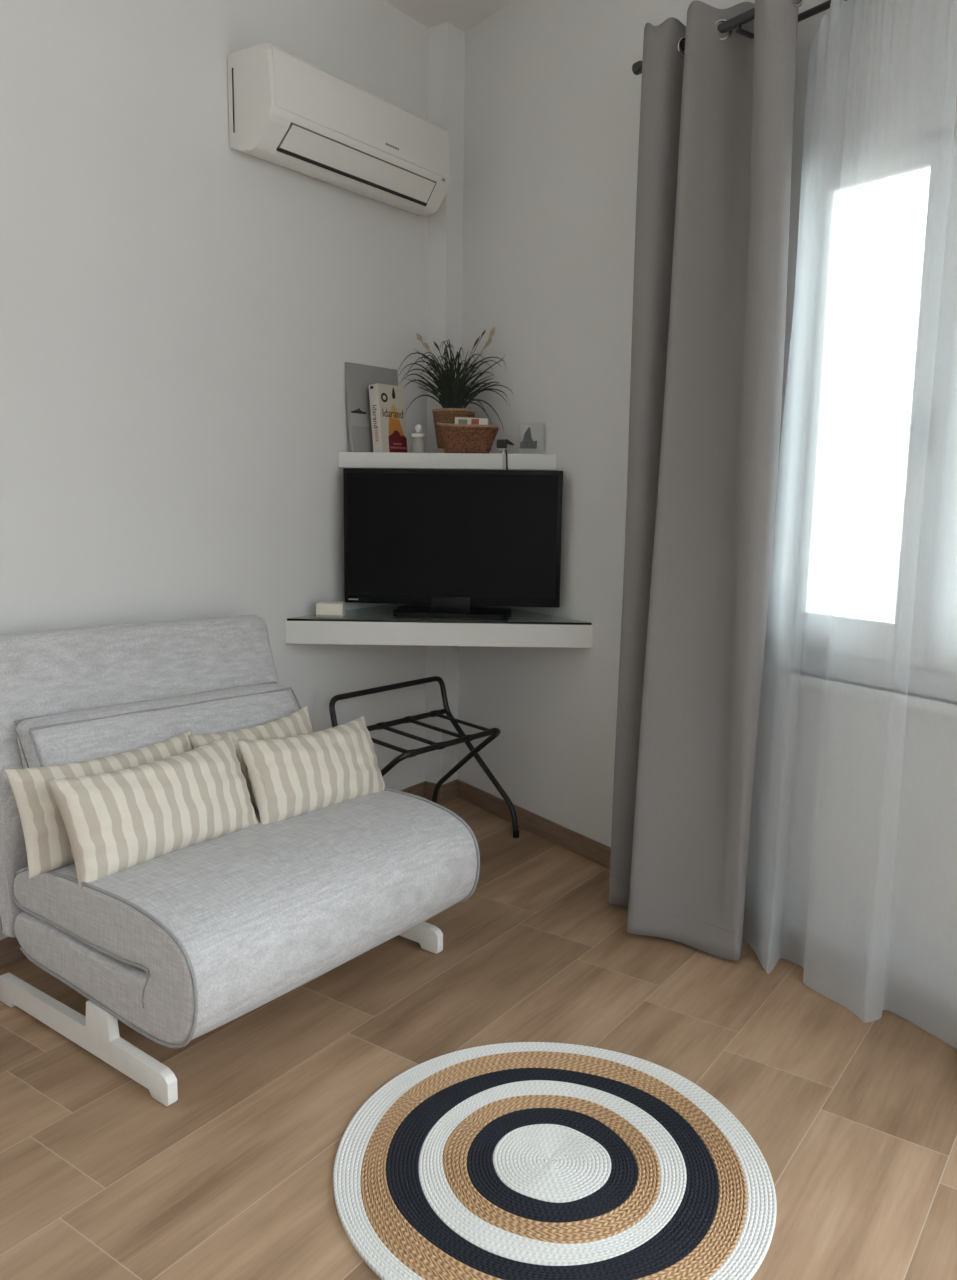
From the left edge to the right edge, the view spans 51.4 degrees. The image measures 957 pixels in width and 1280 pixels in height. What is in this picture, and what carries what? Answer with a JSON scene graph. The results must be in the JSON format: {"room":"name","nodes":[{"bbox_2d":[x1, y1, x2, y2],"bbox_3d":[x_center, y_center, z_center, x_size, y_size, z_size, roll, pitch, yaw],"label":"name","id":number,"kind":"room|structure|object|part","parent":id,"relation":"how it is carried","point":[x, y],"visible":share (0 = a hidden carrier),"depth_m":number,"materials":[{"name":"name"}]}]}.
{"room":"living room","nodes":[
{"label":"living room","id":0,"kind":"room"},
{"bbox_2d":[0,0,428,939],"bbox_3d":[-1.732,-0.535,2.300,0.200,3.300,5.626,7,11,35],"label":"wall","id":1,"kind":"structure","parent":0,"point":[183,311],"depth_m":3.18,"materials":[{"name":"white paint"}]},
{"bbox_2d":[0,781,426,967],"bbox_3d":[-1.766,0.987,2.334,0.010,0.082,5.278,7,11,35],"label":"baseboard","id":2,"kind":"structure","parent":1,"relation":"attached to","point":[10,952],"depth_m":2.90,"materials":[{"name":"brown wood"}]},
{"bbox_2d":[227,43,450,215],"bbox_3d":[-0.460,-1.779,3.537,0.206,0.310,0.934,7,11,35],"label":"air conditioner","id":3,"kind":"object","parent":1,"relation":"attached to","point":[286,110],"visible":1,"depth_m":3.36,"materials":[{"name":"white plastic"}]},
{"bbox_2d":[232,68,234,132],"bbox_3d":[-0.790,-1.740,3.204,0.005,0.195,0.004,7,11,35],"label":"vent","id":4,"kind":"object","parent":3,"relation":"attached to","point":[233,69],"depth_m":3.20,"materials":[{"name":"plastic"}]},
{"bbox_3d":[-0.397,-1.830,3.487,0.056,0.191,0.904,7,11,35],"label":"panel","id":5,"kind":"part","parent":3,"relation":"part of","materials":[{"name":"white plastic"}]},
{"bbox_2d":[426,781,440,802],"bbox_3d":[-0.200,0.678,4.429,0.086,0.082,0.010,7,11,35],"label":"baseboard","id":6,"kind":"structure","parent":1,"relation":"attached to","point":[430,786],"depth_m":4.43,"materials":[{"name":"brown wood"}]},
{"bbox_2d":[425,22,464,784],"bbox_3d":[-0.138,-0.872,4.254,0.096,3.200,0.148,7,11,35],"label":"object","id":7,"kind":"structure","parent":1,"relation":"attached to","point":[446,41],"depth_m":4.10,"materials":[{"name":"white paint"}]},
{"bbox_2d":[383,0,514,32],"bbox_3d":[0.184,-1.964,0.599,4.778,0.100,5.646,7,11,35],"label":"ceiling","id":8,"kind":"structure","parent":0,"point":[464,15],"depth_m":3.82,"materials":[{"name":"white paint"}]},
{"bbox_2d":[0,797,956,1279],"bbox_3d":[0.142,1.296,1.110,4.778,0.100,5.646,7,11,35],"label":"floor","id":9,"kind":"structure","parent":0,"point":[852,1121],"depth_m":2.33,"materials":[{"name":"brown wood"}]},
{"bbox_2d":[0,615,479,1106],"bbox_3d":[-0.688,0.470,2.791,0.984,0.986,1.018,7,11,37],"label":"bed","id":10,"kind":"object","parent":9,"relation":"on","point":[175,947],"visible":0.84,"depth_m":2.57,"materials":[{"name":"grey fabric"}]},
{"bbox_3d":[-0.992,0.942,2.465,0.764,0.147,0.027,7,11,37],"label":"leg","id":11,"kind":"part","parent":10,"relation":"part of","materials":[{"name":"white metal"}]},
{"bbox_2d":[4,731,193,878],"bbox_3d":[-0.961,0.421,2.643,0.136,0.267,0.556,8,11,38],"label":"throw pillow","id":12,"kind":"object","parent":10,"relation":"on","point":[48,846],"visible":0.4,"depth_m":2.46,"materials":[{"name":"fabric"}]},
{"bbox_3d":[-0.988,0.341,2.995,0.236,0.803,1.002,7,11,37],"label":"backrest","id":13,"kind":"part","parent":10,"relation":"part of","materials":[{"name":"grey fabric"}]},
{"bbox_2d":[47,734,258,889],"bbox_3d":[-0.825,0.431,2.596,0.183,0.257,0.563,7,11,33],"label":"throw pillow","id":14,"kind":"object","parent":10,"relation":"on","point":[115,821],"visible":0.99,"depth_m":2.50,"materials":[{"name":"fabric"}]},
{"bbox_2d":[16,683,297,767],"bbox_3d":[-0.869,0.334,2.916,0.216,0.335,0.904,7,11,37],"label":"cushion","id":15,"kind":"object","parent":10,"relation":"on","point":[85,729],"depth_m":2.81,"materials":[{"name":"grey fabric"}]},
{"bbox_3d":[-0.610,0.673,2.760,0.780,0.316,1.012,7,11,37],"label":"seat mattress","id":16,"kind":"part","parent":10,"relation":"part of","materials":[{"name":"grey fabric"}]},
{"bbox_2d":[189,706,312,808],"bbox_3d":[-0.651,0.371,3.012,0.140,0.258,0.462,8,11,38],"label":"throw pillow","id":17,"kind":"object","parent":10,"relation":"on","point":[297,723],"visible":0.23,"depth_m":3.00,"materials":[{"name":"fabric"}]},
{"bbox_2d":[237,716,384,824],"bbox_3d":[-0.485,0.388,2.980,0.183,0.252,0.491,9,12,41],"label":"throw pillow","id":18,"kind":"object","parent":10,"relation":"on","point":[293,776],"visible":0.98,"depth_m":2.89,"materials":[{"name":"fabric"}]},
{"bbox_3d":[-0.416,0.832,3.208,0.764,0.147,0.027,7,11,37],"label":"leg","id":19,"kind":"part","parent":10,"relation":"part of","materials":[{"name":"white metal"}]},
{"bbox_2d":[329,676,518,837],"bbox_3d":[-0.211,0.501,3.873,0.470,0.605,0.626,9,12,41],"label":"luggage rack","id":20,"kind":"object","parent":9,"relation":"on","point":[492,733],"visible":0.63,"depth_m":3.97,"materials":[{"name":"black metal"}]},
{"bbox_3d":[-0.335,0.330,3.960,0.022,0.022,0.578,9,12,41],"label":"rail","id":21,"kind":"part","parent":20,"relation":"part of","materials":[{"name":"black metal"}]},
{"bbox_3d":[-0.235,0.573,3.905,0.402,0.447,0.574,9,12,41],"label":"folding frame","id":22,"kind":"part","parent":20,"relation":"part of","materials":[{"name":"black metal"}]},
{"bbox_2d":[333,1042,776,1279],"bbox_3d":[0.151,1.087,2.071,0.902,0.012,0.898,7,11,35],"label":"round rug","id":23,"kind":"object","parent":9,"relation":"on","point":[513,1160],"visible":1,"depth_m":2.02,"materials":[{"name":"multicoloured fabric"}]},
{"bbox_2d":[457,0,956,999],"bbox_3d":[1.438,-0.498,2.327,0.240,3.300,5.161,-5,11,-34],"label":"wall","id":24,"kind":"structure","parent":0,"point":[552,91],"depth_m":3.58,"materials":[{"name":"white paint"}]},
{"bbox_2d":[285,621,592,647],"bbox_3d":[-0.060,-0.038,3.781,0.929,0.086,0.946,7,11,35],"label":"corner shelf","id":25,"kind":"object","parent":24,"relation":"attached to","point":[297,632],"visible":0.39,"depth_m":3.66,"materials":[{"name":"white wood"}]},
{"bbox_2d":[287,604,591,624],"bbox_3d":[-0.060,-0.085,3.773,0.922,0.008,0.938,7,11,35],"label":"sheet","id":26,"kind":"object","parent":25,"relation":"on","point":[383,613],"visible":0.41,"depth_m":3.70,"materials":[{"name":"black"}]},
{"bbox_2d":[316,601,345,617],"bbox_3d":[-0.552,-0.114,3.715,0.100,0.054,0.066,1,9,4],"label":"box","id":27,"kind":"object","parent":26,"relation":"on","point":[327,609],"visible":1,"depth_m":3.69,"materials":[{"name":"beige plastic"}]},
{"bbox_2d":[343,468,562,618],"bbox_3d":[-0.098,-0.370,3.782,0.823,0.550,0.218,2,9,5],"label":"television","id":28,"kind":"object","parent":26,"relation":"on","point":[451,541],"visible":1,"depth_m":3.73,"materials":[{"name":"black plastic"}]},
{"bbox_2d":[339,452,555,469],"bbox_3d":[-0.104,-0.719,4.024,0.831,0.059,0.507,1,9,4],"label":"corner shelf","id":29,"kind":"object","parent":24,"relation":"attached to","point":[376,460],"visible":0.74,"depth_m":3.77,"materials":[{"name":"white wood"}]},
{"bbox_2d":[344,362,397,451],"bbox_3d":[-0.411,-0.906,3.912,0.048,0.336,0.300,7,11,35],"label":"print","id":30,"kind":"object","parent":29,"relation":"on","point":[358,377],"visible":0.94,"depth_m":3.84,"materials":[{"name":"grey paper"}]},
{"bbox_2d":[368,383,407,452],"bbox_3d":[-0.353,-0.861,3.888,0.072,0.265,0.153,7,11,35],"label":"book","id":31,"kind":"object","parent":29,"relation":"on","point":[387,410],"visible":1,"depth_m":3.85,"materials":[{"name":"paper"}]},
{"bbox_2d":[411,424,425,452],"bbox_3d":[-0.233,-0.776,3.833,0.058,0.109,0.058,1,9,4],"label":"jar","id":32,"kind":"object","parent":29,"relation":"on","point":[418,443],"visible":0.97,"depth_m":3.81,"materials":[{"name":"grey ceramic"}]},
{"bbox_3d":[-0.233,-0.790,3.831,0.052,0.015,0.052,1,9,4],"label":"jar lid","id":33,"kind":"part","parent":32,"relation":"part of","materials":[{"name":"white ceramic"}]},
{"bbox_3d":[-0.232,-0.814,3.827,0.029,0.033,0.029,1,9,4],"label":"lid knob","id":34,"kind":"part","parent":32,"relation":"part of","materials":[{"name":"white ceramic"}]},
{"bbox_2d":[429,448,444,452],"bbox_3d":[-0.101,-0.759,4.014,0.196,0.022,0.196,7,11,35],"label":"saucer","id":35,"kind":"object","parent":29,"relation":"on","point":[441,450],"visible":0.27,"depth_m":3.95,"materials":[{"name":"white ceramic"}]},
{"bbox_2d":[399,326,513,448],"bbox_3d":[-0.090,-1.002,3.969,0.468,0.503,0.253,1,9,4],"label":"potted grass","id":36,"kind":"object","parent":35,"relation":"on","point":[454,392],"depth_m":3.96,"materials":[{"name":"green plant"}]},
{"bbox_2d":[432,408,475,448],"bbox_3d":[-0.100,-0.840,4.002,0.180,0.172,0.180,7,11,35],"label":"pot","id":37,"kind":"object","parent":36,"relation":"attached to","point":[441,415],"depth_m":3.92,"materials":[{"name":"beige wicker"}]},
{"bbox_2d":[435,422,498,453],"bbox_3d":[-0.044,-0.782,3.847,0.247,0.116,0.152,1,9,4],"label":"wicker basket","id":38,"kind":"object","parent":29,"relation":"on","point":[455,438],"visible":0.99,"depth_m":3.79,"materials":[{"name":"brown wicker"}]},
{"bbox_2d":[455,417,487,424],"bbox_3d":[-0.029,-0.814,3.841,0.131,0.093,0.027,1,9,4],"label":"packet","id":39,"kind":"object","parent":38,"relation":"in","point":[458,420],"visible":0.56,"depth_m":3.84,"materials":[{"name":"white cardboard"}]},
{"bbox_2d":[458,419,466,423],"bbox_3d":[-0.061,-0.840,3.837,0.036,0.026,0.005,1,9,4],"label":"picture","id":40,"kind":"object","parent":39,"relation":"attached to","point":[460,421],"depth_m":3.84},
{"bbox_2d":[471,419,478,423],"bbox_3d":[-0.013,-0.839,3.834,0.031,0.030,0.006,1,9,4],"label":"picture","id":41,"kind":"object","parent":39,"relation":"attached to","point":[473,421],"depth_m":3.83},
{"bbox_2d":[501,450,504,469],"bbox_3d":[0.092,-0.630,3.827,0.010,0.201,0.144,0,9,-2],"label":"cable","id":42,"kind":"object","parent":29,"relation":"hanging from","point":[502,451],"visible":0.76,"depth_m":3.75,"materials":[{"name":"plastic"}]},
{"bbox_2d":[497,439,513,449],"bbox_3d":[0.104,-0.747,3.798,0.068,0.042,0.030,3,9,15],"label":"plug adapter","id":43,"kind":"object","parent":29,"relation":"on","point":[501,443],"visible":0.96,"depth_m":3.79,"materials":[{"name":"black plastic"}]},
{"bbox_2d":[505,449,507,469],"bbox_3d":[0.106,-0.631,3.826,0.013,0.204,0.144,1,9,0],"label":"power cable","id":44,"kind":"object","parent":29,"relation":"hanging from","point":[505,449],"visible":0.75,"depth_m":3.75,"materials":[{"name":"black plastic"}]},
{"bbox_2d":[518,424,544,453],"bbox_3d":[0.204,-0.766,3.795,0.100,0.112,0.024,1,9,4],"label":"block","id":45,"kind":"object","parent":29,"relation":"on","point":[527,442],"visible":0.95,"depth_m":3.79,"materials":[{"name":"white"}]},
{"bbox_2d":[441,779,458,802],"bbox_3d":[-0.128,0.676,4.448,0.010,0.082,0.124,7,11,35],"label":"baseboard","id":46,"kind":"structure","parent":24,"relation":"attached to","point":[448,790],"depth_m":4.43,"materials":[{"name":"brown wood"}]},
{"bbox_2d":[457,780,955,1027],"bbox_3d":[0.805,0.882,3.214,0.010,0.082,3.149,-5,11,-34],"label":"baseboard","id":47,"kind":"structure","parent":24,"relation":"attached to","point":[599,853],"depth_m":3.89,"materials":[{"name":"brown wood"}]},
{"bbox_2d":[632,0,846,74],"bbox_3d":[1.076,-1.617,2.329,0.178,0.100,1.878,-5,11,-34],"label":"curtain rod","id":48,"kind":"object","parent":24,"relation":"attached to","point":[739,20],"visible":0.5,"depth_m":2.71,"materials":[{"name":"black metal"}]},
{"bbox_3d":[1.025,-1.622,2.276,0.027,0.027,1.850,-5,11,-34],"label":"rod","id":49,"kind":"part","parent":48,"relation":"part of","materials":[{"name":"black metal"}]},
{"bbox_2d":[609,0,802,960],"bbox_3d":[0.617,-0.422,2.932,0.262,2.722,0.547,-5,11,-34],"label":"curtain","id":50,"kind":"object","parent":48,"relation":"hanging from","point":[717,113],"visible":1,"depth_m":2.90,"materials":[{"name":"grey fabric"}]},
{"bbox_3d":[1.142,-1.604,2.268,0.019,0.018,1.600,-5,11,-34],"label":"rod","id":51,"kind":"part","parent":48,"relation":"part of","materials":[{"name":"black metal"}]},
{"bbox_2d":[742,0,956,1048],"bbox_3d":[1.140,-0.317,2.385,0.137,2.704,1.244,-5,11,-34],"label":"sheer curtain","id":52,"kind":"object","parent":48,"relation":"hanging from","point":[849,978],"visible":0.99,"depth_m":2.63,"materials":[{"name":"white fabric"}]},
{"bbox_2d":[787,130,956,716],"bbox_3d":[1.189,-0.542,2.532,0.160,1.453,0.962,-5,11,-34],"label":"window","id":53,"kind":"structure","parent":24,"relation":"in","point":[927,610],"depth_m":2.59,"materials":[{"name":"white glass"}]},
{"bbox_3d":[1.163,0.163,2.631,0.072,0.028,0.962,-5,11,-34],"label":"sill","id":54,"kind":"part","parent":53,"relation":"part of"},
{"bbox_3d":[1.128,-0.502,2.542,0.065,0.125,0.033,-5,11,-34],"label":"handle lever","id":55,"kind":"part","parent":53,"relation":"part of","materials":[{"name":"white metal"}]},
{"bbox_3d":[1.151,-0.542,2.563,0.018,0.095,0.062,-5,11,-34],"label":"handle","id":56,"kind":"part","parent":53,"relation":"part of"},
{"bbox_3d":[1.331,-0.555,2.364,0.058,1.328,0.428,-5,11,-34],"label":"sash","id":57,"kind":"part","parent":53,"relation":"part of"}
]}

